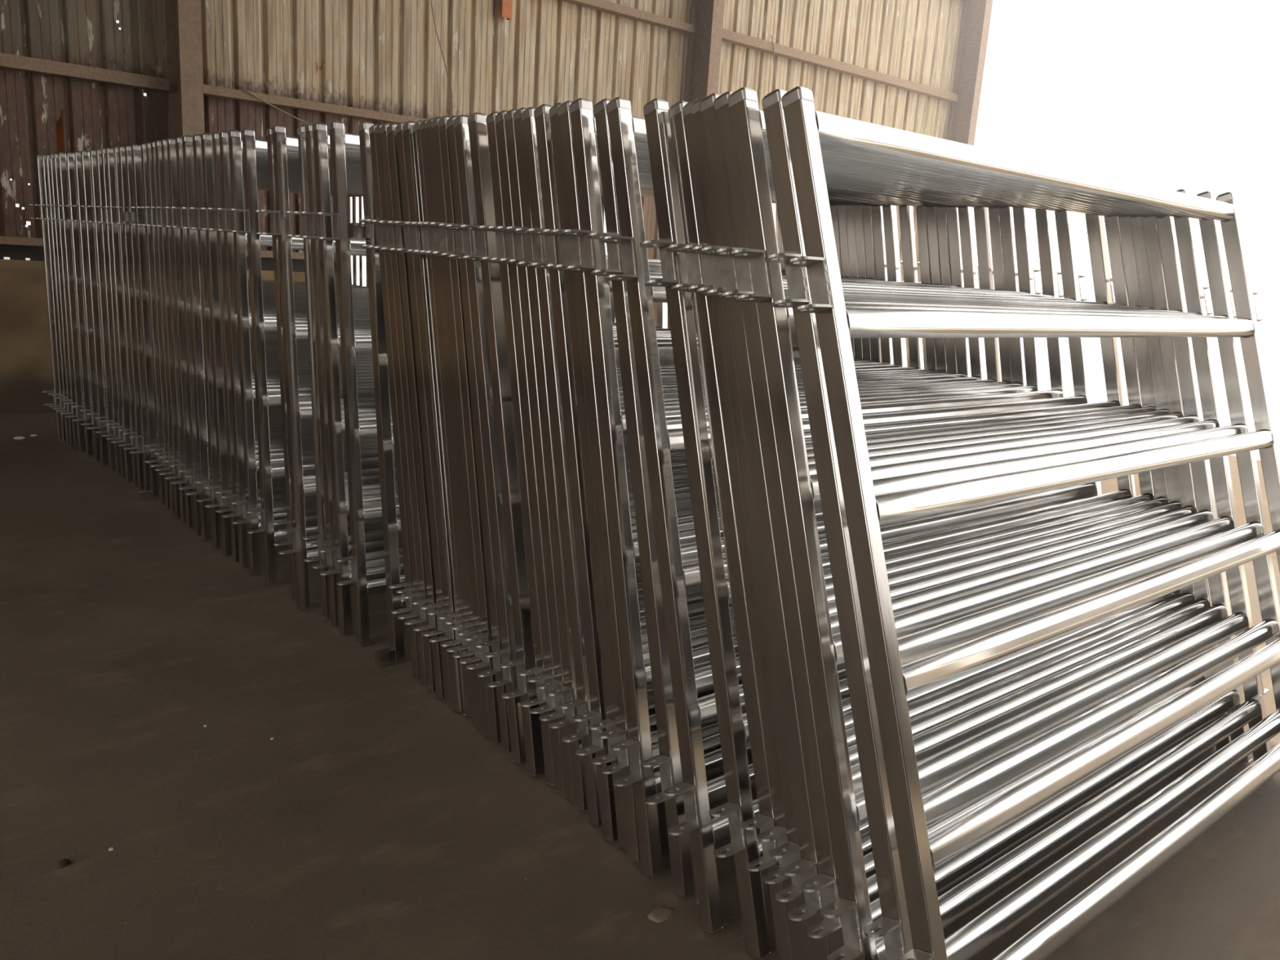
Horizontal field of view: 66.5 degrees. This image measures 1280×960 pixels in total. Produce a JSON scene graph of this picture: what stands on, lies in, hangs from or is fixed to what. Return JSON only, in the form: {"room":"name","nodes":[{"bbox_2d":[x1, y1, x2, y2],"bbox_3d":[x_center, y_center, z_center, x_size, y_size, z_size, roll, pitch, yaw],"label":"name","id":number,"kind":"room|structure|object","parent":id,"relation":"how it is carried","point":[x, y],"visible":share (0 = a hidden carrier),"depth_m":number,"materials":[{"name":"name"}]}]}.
{"room":"warehouse","nodes":[
{"label":"warehouse","id":0,"kind":"room"},
{"bbox_2d":[0,258,926,414],"bbox_3d":[-2.865,-1.217,8.624,18.560,1.205,0.270,-7,17,-39],"label":"wall","id":1,"kind":"structure","parent":0,"point":[25,359],"depth_m":7.11,"materials":[{"name":"paint"}]},
{"bbox_2d":[0,244,366,273],"bbox_3d":[-2.825,-1.877,8.479,18.560,0.160,0.020,-7,17,-39],"label":"trim","id":2,"kind":"structure","parent":1,"relation":"on","point":[18,252],"depth_m":7.15,"materials":[{"name":"metal"}]},
{"bbox_2d":[0,0,964,282],"bbox_3d":[-2.631,-4.494,7.864,18.587,5.250,0.036,-7,17,-39],"label":"wall","id":3,"kind":"structure","parent":0,"point":[380,55],"depth_m":8.64,"materials":[{"name":"metal"}]},
{"bbox_2d":[0,235,366,262],"bbox_3d":[-2.764,-1.919,8.398,18.560,0.055,0.040,-7,17,-39],"label":"trim","id":4,"kind":"structure","parent":3,"relation":"attached to","point":[3,239],"depth_m":7.04,"materials":[{"name":"brown paint"}]},
{"bbox_2d":[0,52,425,123],"bbox_3d":[-3.476,-2.990,7.455,10.270,0.085,0.110,-7,17,-39],"label":"beam","id":5,"kind":"structure","parent":3,"relation":"attached to","point":[9,61],"depth_m":7.28,"materials":[{"name":"brown metal"}]},
{"bbox_2d":[242,88,309,124],"bbox_3d":[-2.869,-2.983,7.885,0.657,0.241,0.012,-7,17,-39],"label":"rope","id":6,"kind":"object","parent":5,"relation":"hanging from","point":[253,95],"visible":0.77,"depth_m":7.83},
{"bbox_2d":[502,0,512,20],"bbox_3d":[-1.241,-4.390,8.986,0.105,0.270,0.080,-7,17,-39],"label":"flap","id":7,"kind":"object","parent":3,"relation":"attached to","point":[507,5],"visible":1,"depth_m":8.97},
{"bbox_2d":[560,0,958,102],"bbox_3d":[0.507,-4.816,10.372,10.055,0.120,0.110,-7,17,-39],"label":"beam","id":8,"kind":"structure","parent":3,"relation":"attached to","point":[728,36],"depth_m":11.21,"materials":[{"name":"brown metal"}]},
{"bbox_2d":[430,0,453,115],"bbox_3d":[-1.767,-3.880,8.622,0.290,1.231,0.010,-7,17,-39],"label":"wire","id":9,"kind":"object","parent":8,"relation":"hanging from","point":[430,0],"visible":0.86,"depth_m":8.68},
{"bbox_2d":[770,35,775,89],"bbox_3d":[1.524,-4.724,11.186,0.171,0.664,0.022,-7,17,-39],"label":"wire","id":10,"kind":"object","parent":8,"relation":"hanging from","point":[771,35],"visible":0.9,"depth_m":11.16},
{"bbox_2d":[0,412,1279,959],"bbox_3d":[-0.719,1.218,1.220,12.000,0.200,15.000,-7,17,-39],"label":"floor","id":11,"kind":"structure","parent":0,"point":[377,820],"depth_m":2.49,"materials":[{"name":"brown concrete"}]},
{"bbox_2d":[13,435,24,439],"bbox_3d":[-4.058,-0.277,6.379,0.058,0.015,0.063,7,13,15],"label":"paper scrap","id":12,"kind":"object","parent":11,"relation":"on","point":[16,437],"visible":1,"depth_m":6.37,"materials":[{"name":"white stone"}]},
{"bbox_2d":[54,858,71,868],"bbox_3d":[-1.289,0.855,2.182,0.033,0.013,0.022,-7,17,-39],"label":"stone","id":13,"kind":"object","parent":11,"relation":"on","point":[60,864],"visible":1,"depth_m":2.18,"materials":[{"name":"grey stone"}]},
{"bbox_2d":[28,155,337,439],"bbox_3d":[-3.041,-1.234,6.863,2.079,1.793,0.081,-7,17,-39],"label":"panel","id":14,"kind":"object","parent":11,"relation":"on","point":[39,161],"visible":0.21,"depth_m":6.24,"materials":[{"name":"metal"}]},
{"bbox_2d":[164,0,204,138],"bbox_3d":[-3.359,-3.738,7.152,0.155,6.500,0.335,-7,17,-39],"label":"steel column","id":15,"kind":"structure","parent":11,"relation":"on","point":[183,17],"depth_m":7.24,"materials":[{"name":"brown metal"}]},
{"bbox_2d":[33,154,336,442],"bbox_3d":[-2.972,-1.216,6.808,2.079,1.793,0.082,-7,17,-39],"label":"panel","id":16,"kind":"object","parent":11,"relation":"on","point":[43,157],"visible":0.19,"depth_m":6.18,"materials":[{"name":"metal"}]},
{"bbox_2d":[37,154,353,444],"bbox_3d":[-2.909,-1.198,6.744,2.079,1.793,0.083,-7,17,-39],"label":"panel","id":17,"kind":"object","parent":11,"relation":"on","point":[48,167],"visible":0.14,"depth_m":6.15,"materials":[{"name":"metal"}]},
{"bbox_2d":[40,153,359,447],"bbox_3d":[-2.846,-1.178,6.675,2.079,1.793,0.084,-7,17,-39],"label":"panel","id":18,"kind":"object","parent":11,"relation":"on","point":[355,200],"visible":0.15,"depth_m":6.11,"materials":[{"name":"metal"}]},
{"bbox_2d":[44,152,366,450],"bbox_3d":[-2.776,-1.157,6.601,2.079,1.793,0.085,-7,17,-39],"label":"panel","id":19,"kind":"object","parent":11,"relation":"on","point":[362,265],"visible":0.11,"depth_m":6.02,"materials":[{"name":"metal"}]},
{"bbox_2d":[49,152,368,453],"bbox_3d":[-2.698,-1.132,6.515,2.079,1.793,0.086,-7,17,-39],"label":"panel","id":20,"kind":"object","parent":11,"relation":"on","point":[61,156],"visible":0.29,"depth_m":5.89,"materials":[{"name":"metal"}]},
{"bbox_2d":[57,151,368,457],"bbox_3d":[-2.596,-1.105,6.421,2.079,1.793,0.088,-7,17,-39],"label":"panel","id":21,"kind":"object","parent":11,"relation":"on","point":[69,155],"visible":0.27,"depth_m":5.80,"materials":[{"name":"metal"}]},
{"bbox_2d":[65,151,368,462],"bbox_3d":[-2.491,-1.075,6.321,2.079,1.793,0.088,-7,17,-39],"label":"panel","id":22,"kind":"object","parent":11,"relation":"on","point":[77,160],"visible":0.19,"depth_m":5.70,"materials":[{"name":"metal"}]},
{"bbox_2d":[71,150,368,466],"bbox_3d":[-2.397,-1.046,6.221,2.079,1.793,0.090,-7,17,-39],"label":"panel","id":23,"kind":"object","parent":11,"relation":"on","point":[85,154],"visible":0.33,"depth_m":5.60,"materials":[{"name":"metal"}]},
{"bbox_2d":[80,149,368,471],"bbox_3d":[-2.296,-1.019,6.131,2.079,1.793,0.091,-7,17,-39],"label":"panel","id":24,"kind":"object","parent":11,"relation":"on","point":[92,153],"visible":0.16,"depth_m":5.51,"materials":[{"name":"metal"}]},
{"bbox_2d":[86,148,368,475],"bbox_3d":[-2.214,-0.995,6.046,2.079,1.793,0.092,-7,17,-39],"label":"panel","id":25,"kind":"object","parent":11,"relation":"on","point":[98,152],"visible":0.16,"depth_m":5.43,"materials":[{"name":"metal"}]},
{"bbox_2d":[91,147,368,479],"bbox_3d":[-2.146,-0.974,5.973,2.079,1.793,0.093,-7,17,-39],"label":"panel","id":26,"kind":"object","parent":11,"relation":"on","point":[103,150],"visible":0.12,"depth_m":5.36,"materials":[{"name":"metal"}]},
{"bbox_2d":[95,146,368,483],"bbox_3d":[-2.082,-0.953,5.901,2.079,1.793,0.094,-7,17,-39],"label":"panel","id":27,"kind":"object","parent":11,"relation":"on","point":[109,151],"visible":0.2,"depth_m":5.28,"materials":[{"name":"metal"}]},
{"bbox_2d":[103,146,368,486],"bbox_3d":[-2.005,-0.933,5.833,2.079,1.793,0.095,-7,17,-39],"label":"panel","id":28,"kind":"object","parent":11,"relation":"on","point":[116,156],"visible":0.17,"depth_m":5.21,"materials":[{"name":"metal"}]},
{"bbox_2d":[108,146,368,490],"bbox_3d":[-1.940,-0.912,5.760,2.079,1.793,0.097,-7,17,-39],"label":"panel","id":29,"kind":"object","parent":11,"relation":"on","point":[122,148],"visible":0.12,"depth_m":5.15,"materials":[{"name":"metal"}]},
{"bbox_2d":[114,145,368,490],"bbox_3d":[-1.867,-0.890,5.683,2.079,1.793,0.098,-7,17,-39],"label":"panel","id":30,"kind":"object","parent":11,"relation":"on","point":[144,437],"visible":0.17,"depth_m":5.07,"materials":[{"name":"metal"}]},
{"bbox_2d":[122,144,368,501],"bbox_3d":[-1.786,-0.866,5.600,2.071,1.793,0.100,-7,17,-39],"label":"panel","id":31,"kind":"object","parent":11,"relation":"on","point":[137,216],"visible":0.23,"depth_m":4.98,"materials":[{"name":"metal"}]},
{"bbox_2d":[129,142,368,505],"bbox_3d":[-1.696,-0.839,5.506,2.079,1.792,0.101,-7,17,-39],"label":"panel","id":32,"kind":"object","parent":11,"relation":"on","point":[143,146],"visible":0.13,"depth_m":4.89,"materials":[{"name":"metal"}]},
{"bbox_2d":[135,142,372,510],"bbox_3d":[-1.628,-0.815,5.424,2.079,1.792,0.103,-7,17,-39],"label":"panel","id":33,"kind":"object","parent":11,"relation":"on","point":[164,448],"visible":0.16,"depth_m":4.82,"materials":[{"name":"metal"}]},
{"bbox_2d":[139,141,372,515],"bbox_3d":[-1.569,-0.795,5.352,2.079,1.792,0.104,-7,17,-39],"label":"panel","id":34,"kind":"object","parent":11,"relation":"on","point":[153,144],"visible":0.16,"depth_m":4.75,"materials":[{"name":"metal"}]},
{"bbox_2d":[143,140,372,519],"bbox_3d":[-1.514,-0.776,5.281,2.079,1.792,0.106,-7,17,-39],"label":"panel","id":35,"kind":"object","parent":11,"relation":"on","point":[157,144],"visible":0.12,"depth_m":4.67,"materials":[{"name":"metal"}]},
{"bbox_2d":[150,138,373,524],"bbox_3d":[-1.450,-0.755,5.207,2.079,1.792,0.107,-7,17,-39],"label":"panel","id":36,"kind":"object","parent":11,"relation":"on","point":[163,143],"visible":0.17,"depth_m":4.61,"materials":[{"name":"metal"}]},
{"bbox_2d":[155,137,373,529],"bbox_3d":[-1.384,-0.732,5.125,2.079,1.792,0.108,-7,17,-39],"label":"panel","id":37,"kind":"object","parent":11,"relation":"on","point":[171,142],"visible":0.16,"depth_m":4.52,"materials":[{"name":"metal"}]},
{"bbox_2d":[164,136,373,536],"bbox_3d":[-1.303,-0.706,5.036,2.079,1.792,0.110,-7,17,-39],"label":"panel","id":38,"kind":"object","parent":11,"relation":"on","point":[179,146],"visible":0.12,"depth_m":4.44,"materials":[{"name":"metal"}]},
{"bbox_2d":[181,133,373,550],"bbox_3d":[-1.144,-0.656,4.862,2.079,1.792,0.139,-7,17,-39],"label":"panel","id":39,"kind":"object","parent":11,"relation":"on","point":[197,161],"visible":0.2,"depth_m":4.26,"materials":[{"name":"metal"}]},
{"bbox_2d":[170,134,388,542],"bbox_3d":[-1.233,-0.682,4.951,2.079,1.792,0.112,-7,17,-39],"label":"panel","id":40,"kind":"object","parent":11,"relation":"on","point":[187,140],"visible":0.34,"depth_m":4.34,"materials":[{"name":"metal"}]},
{"bbox_2d":[188,133,377,556],"bbox_3d":[-1.073,-0.633,4.784,2.079,1.791,0.147,-7,17,-39],"label":"panel","id":41,"kind":"object","parent":11,"relation":"on","point":[206,138],"visible":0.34,"depth_m":4.17,"materials":[{"name":"metal"}]},
{"bbox_2d":[200,132,389,562],"bbox_3d":[-0.999,-0.614,4.719,2.079,1.791,0.147,-7,17,-39],"label":"panel","id":42,"kind":"object","parent":11,"relation":"on","point":[215,136],"visible":0.22,"depth_m":4.12,"materials":[{"name":"metal"}]},
{"bbox_2d":[206,130,607,568],"bbox_3d":[-0.941,-0.595,4.652,2.079,1.791,0.147,-7,17,-39],"label":"panel","id":43,"kind":"object","parent":11,"relation":"on","point":[240,495],"visible":0.19,"depth_m":4.06,"materials":[{"name":"metal"}]},
{"bbox_2d":[215,129,615,576],"bbox_3d":[-0.869,-0.572,4.572,2.079,1.790,0.162,-7,17,-39],"label":"panel","id":44,"kind":"object","parent":11,"relation":"on","point":[235,143],"visible":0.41,"depth_m":3.98,"materials":[{"name":"metal"}]},
{"bbox_2d":[229,128,616,586],"bbox_3d":[-0.767,-0.540,4.465,2.079,1.789,0.191,-7,17,-39],"label":"panel","id":45,"kind":"object","parent":11,"relation":"on","point":[251,146],"visible":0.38,"depth_m":3.87,"materials":[{"name":"metal"}]},
{"bbox_2d":[254,127,667,600],"bbox_3d":[-0.621,-0.502,4.343,2.079,1.786,0.222,-7,17,-39],"label":"panel","id":46,"kind":"object","parent":11,"relation":"on","point":[662,308],"visible":0.14,"depth_m":3.77,"materials":[{"name":"metal"}]},
{"bbox_2d":[259,124,670,610],"bbox_3d":[-0.564,-0.476,4.245,2.079,1.786,0.222,-7,17,-39],"label":"panel","id":47,"kind":"object","parent":11,"relation":"on","point":[282,144],"visible":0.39,"depth_m":3.63,"materials":[{"name":"metal"}]},
{"bbox_2d":[284,124,697,619],"bbox_3d":[-0.448,-0.454,4.182,2.079,1.786,0.232,-7,17,-39],"label":"panel","id":48,"kind":"object","parent":11,"relation":"on","point":[322,536],"visible":0.16,"depth_m":3.57,"materials":[{"name":"metal"}]},
{"bbox_2d":[292,123,697,626],"bbox_3d":[-0.397,-0.435,4.116,2.079,1.785,0.241,-7,17,-39],"label":"panel","id":49,"kind":"object","parent":11,"relation":"on","point":[330,543],"visible":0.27,"depth_m":3.51,"materials":[{"name":"metal"}]},
{"bbox_2d":[299,122,697,635],"bbox_3d":[-0.349,-0.417,4.054,2.079,1.784,0.251,-7,17,-39],"label":"panel","id":50,"kind":"object","parent":11,"relation":"on","point":[336,426],"visible":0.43,"depth_m":3.44,"materials":[{"name":"metal"}]},
{"bbox_2d":[316,120,697,646],"bbox_3d":[-0.263,-0.391,3.966,2.079,1.783,0.258,-7,17,-39],"label":"panel","id":51,"kind":"object","parent":11,"relation":"on","point":[340,141],"visible":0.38,"depth_m":3.35,"materials":[{"name":"metal"}]},
{"bbox_2d":[347,120,779,666],"bbox_3d":[-0.123,-0.358,3.870,2.071,1.777,0.304,-7,17,-39],"label":"panel","id":52,"kind":"object","parent":11,"relation":"on","point":[395,653],"visible":0.27,"depth_m":3.25,"materials":[{"name":"metal"}]},
{"bbox_2d":[359,124,792,679],"bbox_3d":[-0.049,-0.325,3.779,2.079,1.764,0.390,-7,17,-39],"label":"panel","id":53,"kind":"object","parent":11,"relation":"on","point":[408,582],"visible":0.2,"depth_m":3.16,"materials":[{"name":"metal"}]},
{"bbox_2d":[364,123,798,685],"bbox_3d":[-0.018,-0.314,3.740,2.079,1.762,0.399,-7,17,-39],"label":"panel","id":54,"kind":"object","parent":11,"relation":"on","point":[415,589],"visible":0.13,"depth_m":3.12,"materials":[{"name":"metal"}]},
{"bbox_2d":[370,123,798,692],"bbox_3d":[0.011,-0.302,3.700,2.079,1.760,0.408,-7,17,-39],"label":"panel","id":55,"kind":"object","parent":11,"relation":"on","point":[422,594],"visible":0.2,"depth_m":3.08,"materials":[{"name":"metal"}]},
{"bbox_2d":[377,123,799,699],"bbox_3d":[0.046,-0.289,3.658,2.079,1.758,0.419,-7,17,-39],"label":"panel","id":56,"kind":"object","parent":11,"relation":"on","point":[391,129],"visible":0.14,"depth_m":3.04,"materials":[{"name":"metal"}]},
{"bbox_2d":[386,121,799,705],"bbox_3d":[0.082,-0.278,3.622,2.079,1.758,0.419,-7,17,-39],"label":"panel","id":57,"kind":"object","parent":11,"relation":"on","point":[400,141],"visible":0.16,"depth_m":3.00,"materials":[{"name":"metal"}]},
{"bbox_2d":[392,120,799,711],"bbox_3d":[0.113,-0.267,3.581,2.079,1.758,0.419,-7,17,-39],"label":"panel","id":58,"kind":"object","parent":11,"relation":"on","point":[407,127],"visible":0.18,"depth_m":2.96,"materials":[{"name":"metal"}]},
{"bbox_2d":[403,120,842,717],"bbox_3d":[0.151,-0.258,3.554,2.079,1.758,0.420,-7,17,-39],"label":"panel","id":59,"kind":"object","parent":11,"relation":"on","point":[833,208],"visible":0.11,"depth_m":2.94,"materials":[{"name":"metal"}]},
{"bbox_2d":[409,119,854,723],"bbox_3d":[0.178,-0.248,3.518,2.079,1.758,0.420,-7,17,-39],"label":"panel","id":60,"kind":"object","parent":11,"relation":"on","point":[842,208],"visible":0.09,"depth_m":2.91,"materials":[{"name":"metal"}]},
{"bbox_2d":[415,117,862,729],"bbox_3d":[0.204,-0.238,3.480,2.079,1.758,0.420,-7,17,-39],"label":"panel","id":61,"kind":"object","parent":11,"relation":"on","point":[849,208],"visible":0.2,"depth_m":2.87,"materials":[{"name":"metal"}]},
{"bbox_2d":[421,116,871,737],"bbox_3d":[0.229,-0.228,3.442,2.079,1.758,0.420,-7,17,-39],"label":"panel","id":62,"kind":"object","parent":11,"relation":"on","point":[858,209],"visible":0.22,"depth_m":2.83,"materials":[{"name":"metal"}]},
{"bbox_2d":[428,115,881,743],"bbox_3d":[0.256,-0.218,3.406,2.079,1.758,0.420,-7,17,-39],"label":"panel","id":63,"kind":"object","parent":11,"relation":"on","point":[485,635],"visible":0.19,"depth_m":2.80,"materials":[{"name":"metal"}]},
{"bbox_2d":[647,906,675,923],"bbox_3d":[0.045,0.954,2.148,0.041,0.005,0.068,11,15,30],"label":"stone","id":64,"kind":"object","parent":11,"relation":"on","point":[660,914],"visible":1,"depth_m":2.14,"materials":[{"name":"beige stone"}]},
{"bbox_2d":[437,115,893,751],"bbox_3d":[0.291,-0.205,3.368,2.079,1.755,0.436,-7,17,-39],"label":"panel","id":65,"kind":"object","parent":11,"relation":"on","point":[886,348],"visible":0.17,"depth_m":2.76,"materials":[{"name":"metal"}]},
{"bbox_2d":[444,114,907,764],"bbox_3d":[0.325,-0.189,3.312,2.079,1.752,0.450,-7,17,-39],"label":"panel","id":66,"kind":"object","parent":11,"relation":"on","point":[508,653],"visible":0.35,"depth_m":2.70,"materials":[{"name":"metal"}]},
{"bbox_2d":[458,112,924,777],"bbox_3d":[0.374,-0.172,3.250,2.079,1.752,0.450,-7,17,-39],"label":"panel","id":67,"kind":"object","parent":11,"relation":"on","point":[477,122],"visible":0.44,"depth_m":2.63,"materials":[{"name":"metal"}]},
{"bbox_2d":[477,111,937,786],"bbox_3d":[0.430,-0.159,3.209,2.079,1.752,0.450,-7,17,-39],"label":"panel","id":68,"kind":"object","parent":11,"relation":"on","point":[922,221],"visible":0.26,"depth_m":2.60,"materials":[{"name":"metal"}]},
{"bbox_2d":[486,110,947,794],"bbox_3d":[0.459,-0.149,3.175,2.079,1.752,0.450,-7,17,-39],"label":"panel","id":69,"kind":"object","parent":11,"relation":"on","point":[931,217],"visible":0.12,"depth_m":2.56,"materials":[{"name":"metal"}]},
{"bbox_2d":[495,108,958,802],"bbox_3d":[0.487,-0.139,3.139,2.079,1.752,0.450,-7,17,-39],"label":"panel","id":70,"kind":"object","parent":11,"relation":"on","point":[941,211],"visible":0.17,"depth_m":2.53,"materials":[{"name":"metal"}]},
{"bbox_2d":[504,107,971,810],"bbox_3d":[0.515,-0.129,3.103,2.079,1.752,0.450,-7,17,-39],"label":"panel","id":71,"kind":"object","parent":11,"relation":"on","point":[569,690],"visible":0.21,"depth_m":2.50,"materials":[{"name":"metal"}]},
{"bbox_2d":[512,106,986,826],"bbox_3d":[0.548,-0.112,3.045,2.079,1.747,0.471,-7,17,-39],"label":"panel","id":72,"kind":"object","parent":11,"relation":"on","point":[970,267],"visible":0.27,"depth_m":2.43,"materials":[{"name":"metal"}]},
{"bbox_2d":[525,103,1001,842],"bbox_3d":[0.586,-0.095,2.985,2.079,1.747,0.471,-7,17,-39],"label":"panel","id":73,"kind":"object","parent":11,"relation":"on","point":[597,713],"visible":0.34,"depth_m":2.37,"materials":[{"name":"metal"}]},
{"bbox_2d":[541,102,1012,852],"bbox_3d":[0.626,-0.085,2.949,2.079,1.747,0.471,-7,17,-39],"label":"panel","id":74,"kind":"object","parent":11,"relation":"on","point":[610,723],"visible":0.12,"depth_m":2.34,"materials":[{"name":"metal"}]},
{"bbox_2d":[550,100,1026,862],"bbox_3d":[0.650,-0.074,2.909,2.079,1.747,0.471,-7,17,-39],"label":"panel","id":75,"kind":"object","parent":11,"relation":"on","point":[712,743],"visible":0.2,"depth_m":2.30,"materials":[{"name":"metal"}]},
{"bbox_2d":[561,97,1042,877],"bbox_3d":[0.681,-0.061,2.859,2.079,1.747,0.471,-7,17,-39],"label":"panel","id":76,"kind":"object","parent":11,"relation":"on","point":[637,673],"visible":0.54,"depth_m":2.25,"materials":[{"name":"metal"}]},
{"bbox_2d":[586,98,1067,897],"bbox_3d":[0.746,-0.041,2.801,2.079,1.741,0.494,-7,17,-39],"label":"panel","id":77,"kind":"object","parent":11,"relation":"on","point":[668,761],"visible":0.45,"depth_m":2.19,"materials":[{"name":"metal"}]},
{"bbox_2d":[600,97,1102,933],"bbox_3d":[0.787,-0.011,2.703,2.079,1.733,0.527,-7,17,-39],"label":"panel","id":78,"kind":"object","parent":11,"relation":"on","point":[625,130],"visible":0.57,"depth_m":2.09,"materials":[{"name":"metal"}]},
{"bbox_2d":[640,97,1136,959],"bbox_3d":[0.874,0.011,2.644,2.079,1.727,0.548,-7,17,-39],"label":"panel","id":79,"kind":"object","parent":11,"relation":"on","point":[744,845],"visible":0.48,"depth_m":2.03,"materials":[{"name":"metal"}]},
{"bbox_2d":[666,101,1177,959],"bbox_3d":[0.931,0.025,2.612,2.079,1.721,0.568,-7,17,-39],"label":"panel","id":80,"kind":"object","parent":11,"relation":"on","point":[765,820],"visible":0.27,"depth_m":2.00,"materials":[{"name":"metal"}]},
{"bbox_2d":[680,98,1199,959],"bbox_3d":[0.959,0.035,2.576,2.079,1.721,0.568,-7,17,-39],"label":"panel","id":81,"kind":"object","parent":11,"relation":"on","point":[778,833],"visible":0.13,"depth_m":2.23,"materials":[{"name":"metal"}]},
{"bbox_2d":[689,96,1215,959],"bbox_3d":[0.976,0.048,2.526,2.079,1.720,0.573,-7,17,-39],"label":"panel","id":82,"kind":"object","parent":11,"relation":"on","point":[929,704],"visible":0.2,"depth_m":2.27,"materials":[{"name":"metal"}]},
{"bbox_2d":[698,93,1231,959],"bbox_3d":[0.991,0.061,2.476,2.079,1.718,0.578,-7,17,-39],"label":"panel","id":83,"kind":"object","parent":11,"relation":"on","point":[806,866],"visible":0.29,"depth_m":2.08,"materials":[{"name":"metal"}]},
{"bbox_2d":[713,91,1252,959],"bbox_3d":[1.017,0.073,2.435,2.079,1.717,0.583,-7,17,-39],"label":"panel","id":84,"kind":"object","parent":11,"relation":"on","point":[932,743],"visible":0.46,"depth_m":2.17,"materials":[{"name":"metal"}]},
{"bbox_2d":[727,87,1271,959],"bbox_3d":[1.040,0.090,2.370,2.079,1.715,0.589,-7,17,-39],"label":"panel","id":85,"kind":"object","parent":11,"relation":"on","point":[846,809],"visible":0.68,"depth_m":1.97,"materials":[{"name":"metal"}]},
{"bbox_2d":[761,88,1279,959],"bbox_3d":[1.103,0.105,2.332,2.079,1.710,0.604,-7,17,-39],"label":"panel","id":86,"kind":"object","parent":11,"relation":"on","point":[971,939],"visible":0.69,"depth_m":1.97,"materials":[{"name":"metal"}]},
{"bbox_2d":[781,86,1279,959],"bbox_3d":[1.134,0.126,2.261,2.079,1.705,0.619,-7,17,-39],"label":"panel","id":87,"kind":"object","parent":11,"relation":"on","point":[920,852],"visible":1,"depth_m":1.88,"materials":[{"name":"metal"}]},
{"label":"outside","id":88,"kind":"structure","parent":0,"visible":0},
{"bbox_2d":[982,313,1279,460],"bbox_3d":[38.302,-3.389,32.868,81.500,0.209,120.000,-7,17,-39],"label":"pavement","id":89,"kind":"structure","parent":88,"point":[1268,328],"depth_m":18.23,"materials":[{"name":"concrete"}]},
{"bbox_2d":[924,0,993,368],"bbox_3d":[4.469,-4.693,13.628,0.155,6.500,0.335,-7,17,-39],"label":"steel column","id":90,"kind":"structure","parent":89,"relation":"on","point":[976,17],"depth_m":13.40,"materials":[{"name":"brown metal"}]},
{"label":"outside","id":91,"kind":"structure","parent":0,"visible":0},
{"bbox_2d":[4,257,1277,559],"bbox_3d":[12.018,-0.044,11.164,150.000,0.497,120.000,-7,17,-39],"label":"ground","id":92,"kind":"structure","parent":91,"point":[1108,486],"depth_m":7.19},
{"bbox_2d":[39,101,66,153],"bbox_3d":[-4.369,-1.773,7.492,0.480,2.404,0.406,-7,17,-39],"label":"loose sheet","id":93,"kind":"object","parent":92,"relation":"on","point":[60,127],"visible":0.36,"depth_m":7.18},
{"bbox_2d":[680,0,724,244],"bbox_3d":[0.668,-4.229,10.484,0.155,6.500,0.335,-7,17,-39],"label":"steel column","id":94,"kind":"structure","parent":92,"relation":"on","point":[707,15],"depth_m":10.39,"materials":[{"name":"brown metal"}]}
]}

